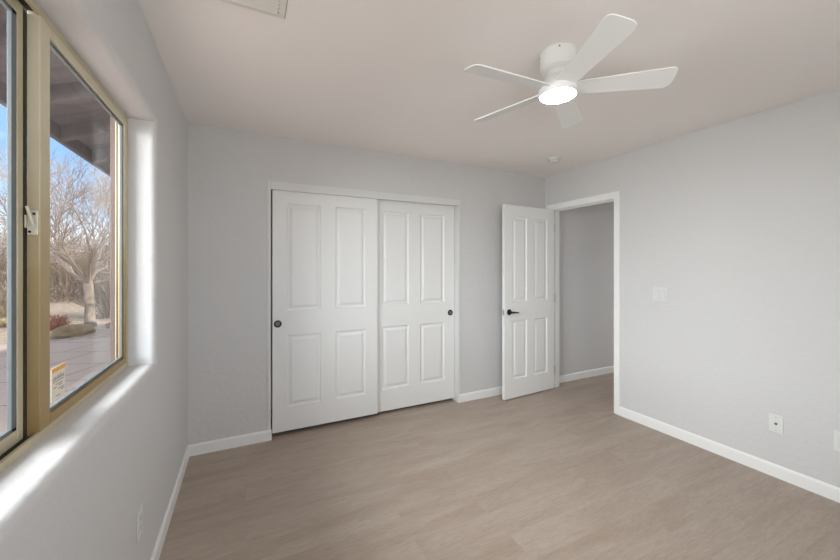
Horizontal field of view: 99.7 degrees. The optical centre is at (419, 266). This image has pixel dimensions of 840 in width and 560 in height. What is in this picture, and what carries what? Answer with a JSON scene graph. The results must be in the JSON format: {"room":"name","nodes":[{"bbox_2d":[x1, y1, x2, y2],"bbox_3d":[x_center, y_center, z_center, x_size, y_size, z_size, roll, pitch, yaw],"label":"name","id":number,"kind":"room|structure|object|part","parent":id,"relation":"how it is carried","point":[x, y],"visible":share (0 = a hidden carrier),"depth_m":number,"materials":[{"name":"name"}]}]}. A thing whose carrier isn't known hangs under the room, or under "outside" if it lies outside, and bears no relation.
{"room":"empty bedroom","nodes":[
{"label":"empty bedroom","id":0,"kind":"room"},
{"bbox_2d":[0,3,109,175],"bbox_3d":[1.383,-1.808,2.758,7.485,1.715,15.730,0,0,-26],"label":"roof overhang","id":1,"kind":"object","parent":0,"point":[78,122],"visible":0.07,"depth_m":2.54,"materials":[{"name":"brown painted wood"}]},
{"bbox_2d":[0,0,187,559],"bbox_3d":[-0.958,0.165,0.908,0.152,2.440,3.914,0,0,-26],"label":"wall","id":2,"kind":"structure","parent":0,"point":[78,492],"depth_m":1.39,"materials":[{"name":"grey paint"}]},
{"bbox_2d":[0,0,127,472],"bbox_3d":[-1.043,-0.117,0.934,0.064,1.335,1.736,0,0,-26],"label":"window","id":3,"kind":"structure","parent":2,"relation":"in","point":[31,35],"depth_m":0.94,"materials":[{"name":"beige metal"}]},
{"bbox_3d":[-0.875,-0.117,0.583,0.012,1.129,0.754,0,0,-26],"label":"fixed sash","id":4,"kind":"part","parent":3,"relation":"part of","materials":[{"name":"beige metal"}]},
{"bbox_3d":[-1.022,-0.134,0.929,0.010,0.052,0.020,0,0,7],"label":"latch lever","id":5,"kind":"part","parent":3,"relation":"part of","materials":[{"name":"beige metal"}]},
{"bbox_2d":[51,363,64,403],"bbox_3d":[-1.084,0.346,1.061,0.001,0.098,0.087,0,0,-26],"label":"warning sticker","id":6,"kind":"object","parent":3,"relation":"attached to","point":[58,373],"visible":1,"depth_m":1.05,"materials":[{"name":"beige paper"}]},
{"bbox_3d":[-1.196,-0.117,1.285,0.026,1.129,0.766,0,0,-26],"label":"sliding sash","id":7,"kind":"part","parent":3,"relation":"part of","materials":[{"name":"beige metal"}]},
{"bbox_3d":[-1.062,-0.117,0.924,0.020,1.335,1.736,0,0,-26],"label":"exterior casing","id":8,"kind":"part","parent":3,"relation":"part of","materials":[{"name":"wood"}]},
{"bbox_2d":[136,503,142,542],"bbox_3d":[-1.114,1.017,1.409,0.009,0.117,0.071,0,0,-26],"label":"power outlet","id":9,"kind":"object","parent":2,"relation":"attached to","point":[139,515],"visible":1,"depth_m":1.39,"materials":[{"name":"white plastic"}]},
{"bbox_2d":[139,512,141,533],"bbox_3d":[-1.112,1.017,1.410,0.004,0.068,0.034,0,0,-26],"label":"receptacle","id":10,"kind":"object","parent":9,"relation":"attached to","point":[140,513],"depth_m":1.40,"materials":[{"name":"grey plastic"}]},
{"bbox_2d":[150,445,189,559],"bbox_3d":[-0.879,1.343,0.935,0.013,0.083,3.694,0,0,-26],"label":"baseboard","id":11,"kind":"structure","parent":2,"relation":"attached to","point":[160,540],"depth_m":1.93,"materials":[{"name":"white paint"}]},
{"bbox_2d":[271,190,271,408],"bbox_3d":[-0.602,0.165,3.629,2.409,2.440,0.656,0,0,-26],"label":"wall","id":12,"kind":"structure","parent":0,"point":[271,190],"depth_m":3.46,"materials":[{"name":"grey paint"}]},
{"bbox_2d":[188,123,613,444],"bbox_3d":[0.959,0.165,3.962,5.983,2.440,0.124,0,0,-26],"label":"wall","id":13,"kind":"structure","parent":0,"point":[229,170],"depth_m":2.95,"materials":[{"name":"grey paint"}]},
{"bbox_2d":[189,429,271,456],"bbox_3d":[-1.442,1.343,2.709,0.567,0.083,0.013,0,0,-26],"label":"baseboard","id":14,"kind":"structure","parent":13,"relation":"attached to","point":[262,436],"depth_m":2.70,"materials":[{"name":"white paint"}]},
{"bbox_2d":[272,190,376,433],"bbox_3d":[-0.799,0.351,3.074,0.893,1.992,0.037,0,0,-26],"label":"door","id":15,"kind":"structure","parent":13,"relation":"in","point":[324,247],"depth_m":3.04,"materials":[{"name":"white paint"}]},
{"bbox_3d":[-1.157,0.463,2.879,0.060,0.060,0.003,0,0,-26],"label":"finger pull","id":16,"kind":"part","parent":15,"relation":"part of","materials":[{"name":"brown metal"}]},
{"bbox_2d":[267,180,459,429],"bbox_3d":[-0.430,0.346,3.280,1.813,2.078,0.131,0,0,-26],"label":"closet frame","id":17,"kind":"object","parent":13,"relation":"attached to","point":[456,208],"visible":0.67,"depth_m":3.61,"materials":[{"name":"white paint"}]},
{"bbox_2d":[271,181,457,205],"bbox_3d":[-0.429,-0.655,3.278,1.763,0.065,0.126,0,0,-26],"label":"trim","id":18,"kind":"structure","parent":13,"relation":"attached to","point":[282,186],"depth_m":3.15,"materials":[{"name":"white paint"}]},
{"bbox_2d":[377,199,453,411],"bbox_3d":[-0.059,0.356,3.487,0.905,2.002,0.037,0,0,-26],"label":"door","id":19,"kind":"structure","parent":13,"relation":"in","point":[415,241],"depth_m":3.47,"materials":[{"name":"white paint"}]},
{"bbox_2d":[459,386,501,402],"bbox_3d":[0.930,1.343,3.875,1.191,0.083,0.013,0,0,-26],"label":"baseboard","id":20,"kind":"structure","parent":13,"relation":"attached to","point":[464,397],"depth_m":3.72,"materials":[{"name":"white paint"}]},
{"bbox_2d":[559,366,613,382],"bbox_3d":[2.624,1.343,4.704,2.340,0.083,0.013,0,0,-26],"label":"baseboard","id":21,"kind":"structure","parent":13,"relation":"attached to","point":[594,372],"depth_m":4.42,"materials":[{"name":"white paint"}]},
{"bbox_2d":[138,0,839,176],"bbox_3d":[1.627,-1.105,2.544,6.235,0.100,4.570,0,0,-26],"label":"ceiling","id":22,"kind":"structure","parent":0,"point":[386,76],"depth_m":1.85,"materials":[{"name":"white paint"}]},
{"bbox_2d":[219,0,287,18],"bbox_3d":[-0.663,-1.048,1.340,0.303,0.013,0.208,0,0,-26],"label":"ceiling vent","id":23,"kind":"object","parent":22,"relation":"in","point":[277,8],"visible":1,"depth_m":1.42,"materials":[{"name":"white metal"}]},
{"bbox_2d":[547,156,560,163],"bbox_3d":[1.298,-1.031,3.424,0.128,0.048,0.128,0,0,-26],"label":"smoke detector","id":24,"kind":"object","parent":22,"relation":"attached to","point":[554,159],"visible":1,"depth_m":3.39,"materials":[{"name":"white plastic"}]},
{"bbox_2d":[464,13,677,127],"bbox_3d":[0.650,-0.946,1.741,0.955,0.218,0.981,0,0,-26],"label":"ceiling fan","id":25,"kind":"object","parent":22,"relation":"hanging from","point":[562,67],"visible":1,"depth_m":1.67,"materials":[{"name":"white plastic"}]},
{"bbox_3d":[0.493,-0.876,1.961,0.121,0.038,0.444,0,0,-40],"label":"blade","id":26,"kind":"part","parent":25,"relation":"part of","materials":[{"name":"white plastic"}]},
{"bbox_3d":[0.414,-0.876,1.646,0.447,0.038,0.127,0,0,-26],"label":"blade","id":27,"kind":"part","parent":25,"relation":"part of","materials":[{"name":"white plastic"}]},
{"bbox_2d":[540,88,575,103],"bbox_3d":[0.680,-0.844,1.747,0.170,0.012,0.170,0,0,-26],"label":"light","id":28,"kind":"object","parent":25,"relation":"attached to","point":[547,95],"depth_m":1.73,"materials":[{"name":"white glass"}]},
{"bbox_3d":[0.825,-0.876,1.991,0.121,0.038,0.444,0,0,32],"label":"blade","id":29,"kind":"part","parent":25,"relation":"part of","materials":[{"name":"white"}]},
{"bbox_3d":[0.706,-0.876,1.465,0.121,0.038,0.444,0,0,-4],"label":"blade","id":30,"kind":"part","parent":25,"relation":"part of","materials":[{"name":"white plastic"}]},
{"bbox_3d":[0.957,-0.876,1.684,0.444,0.038,0.121,0,0,14],"label":"blade","id":31,"kind":"part","parent":25,"relation":"part of","materials":[{"name":"white plastic"}]},
{"bbox_2d":[159,372,839,559],"bbox_3d":[1.627,1.445,2.544,6.235,0.120,4.570,0,0,-26],"label":"floor","id":32,"kind":"structure","parent":0,"point":[555,473],"depth_m":2.15,"materials":[{"name":"beige laminate"}]},
{"bbox_2d":[545,88,839,487],"bbox_3d":[2.353,0.165,2.468,0.120,2.440,3.794,0,0,-26],"label":"wall","id":33,"kind":"structure","parent":0,"point":[739,219],"depth_m":2.53,"materials":[{"name":"grey paint"}]},
{"bbox_2d":[502,204,554,399],"bbox_3d":[1.189,0.362,3.848,0.764,2.022,0.149,0,0,-30],"label":"door","id":34,"kind":"structure","parent":33,"relation":"in","point":[528,296],"depth_m":3.81,"materials":[{"name":"white paint"}]},
{"bbox_2d":[549,191,619,414],"bbox_3d":[1.731,0.337,3.718,0.138,2.097,0.860,0,0,-26],"label":"door frame","id":35,"kind":"structure","parent":33,"relation":"attached to","point":[617,195],"depth_m":3.40,"materials":[{"name":"white paint"}]},
{"bbox_2d":[653,287,667,301],"bbox_3d":[2.025,0.231,2.986,0.012,0.114,0.117,0,0,-26],"label":"light switch","id":36,"kind":"object","parent":33,"relation":"attached to","point":[659,294],"visible":1,"depth_m":2.98,"materials":[{"name":"white plastic"}]},
{"bbox_2d":[619,406,839,502],"bbox_3d":[2.476,1.343,2.067,0.013,0.083,2.766,0,0,-26],"label":"baseboard","id":37,"kind":"structure","parent":33,"relation":"attached to","point":[816,486],"depth_m":2.49,"materials":[{"name":"white paint"}]},
{"bbox_2d":[769,413,783,433],"bbox_3d":[2.343,1.033,2.332,0.017,0.115,0.071,0,0,-26],"label":"plate","id":38,"kind":"object","parent":33,"relation":"attached to","point":[776,423],"visible":1,"depth_m":2.33,"materials":[{"name":"white plastic"}]},
{"bbox_2d":[834,430,839,451],"bbox_3d":[2.475,1.029,2.072,0.009,0.117,0.071,0,0,-26],"label":"power outlet","id":39,"kind":"object","parent":33,"relation":"attached to","point":[836,433],"visible":1,"depth_m":2.09,"materials":[{"name":"white plastic"}]},
{"label":"outside","id":40,"kind":"structure","parent":0,"visible":0},
{"bbox_2d":[0,337,109,433],"bbox_3d":[-2.522,1.585,-0.348,3.765,0.200,17.600,0,0,-26],"label":"floor","id":41,"kind":"structure","parent":40,"point":[82,358],"depth_m":5.56,"materials":[{"name":"concrete"}]},
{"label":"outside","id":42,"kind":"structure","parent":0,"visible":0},
{"bbox_2d":[0,289,109,344],"bbox_3d":[-37.799,1.700,31.563,100.000,0.370,150.000,0,0,-26],"label":"gravel","id":43,"kind":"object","parent":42,"point":[73,311],"depth_m":10.41,"materials":[{"name":"beige gravel"}]},
{"bbox_2d":[0,317,6,327],"bbox_3d":[-10.553,1.422,8.979,0.562,0.362,0.533,0,0,40],"label":"boulder","id":44,"kind":"object","parent":43,"relation":"on","point":[3,321],"visible":0.18,"depth_m":8.83,"materials":[{"name":"beige stone"}]},
{"bbox_2d":[0,279,58,317],"bbox_3d":[-11.775,0.933,10.227,1.773,1.223,1.558,0,0,-3],"label":"dry shrub","id":45,"kind":"object","parent":43,"relation":"on","point":[3,303],"visible":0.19,"depth_m":10.05,"materials":[{"name":"beige plant"}]},
{"bbox_2d":[0,125,109,325],"bbox_3d":[-8.383,-0.858,8.931,6.273,4.866,5.373,0,0,44],"label":"bare tree","id":46,"kind":"object","parent":43,"relation":"on","point":[63,251],"visible":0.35,"depth_m":8.49,"materials":[{"name":"brown plant"}]},
{"bbox_2d":[0,207,109,303],"bbox_3d":[-18.975,-0.663,4.438,26.025,4.382,35.627,0,0,-26],"label":"thicket","id":47,"kind":"object","parent":43,"relation":"on","point":[54,278],"visible":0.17,"depth_m":15.69,"materials":[{"name":"brown plant"}]},
{"bbox_2d":[50,315,70,330],"bbox_3d":[-8.832,1.342,8.563,0.687,0.409,0.675,0,0,-26],"label":"plant","id":48,"kind":"object","parent":43,"relation":"on","point":[55,322],"visible":0.75,"depth_m":8.54,"materials":[{"name":"brown plant"}]},
{"bbox_2d":[50,324,95,338],"bbox_3d":[-7.662,1.428,7.826,0.415,0.336,0.807,0,0,7],"label":"boulder","id":49,"kind":"object","parent":43,"relation":"on","point":[72,330],"visible":0.77,"depth_m":7.65,"materials":[{"name":"beige stone"}]},
{"bbox_2d":[50,266,109,318],"bbox_3d":[-9.133,0.710,10.566,2.238,1.670,2.447,0,0,-13],"label":"dry shrub","id":50,"kind":"object","parent":43,"relation":"on","point":[105,298],"visible":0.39,"depth_m":10.36,"materials":[{"name":"brown plant"}]},
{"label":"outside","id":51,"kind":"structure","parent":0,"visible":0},
{"bbox_2d":[5,248,107,288],"bbox_3d":[-39.062,-1.342,43.199,88.000,5.854,48.000,0,0,-26],"label":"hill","id":52,"kind":"structure","parent":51,"point":[99,248],"depth_m":34.21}
]}

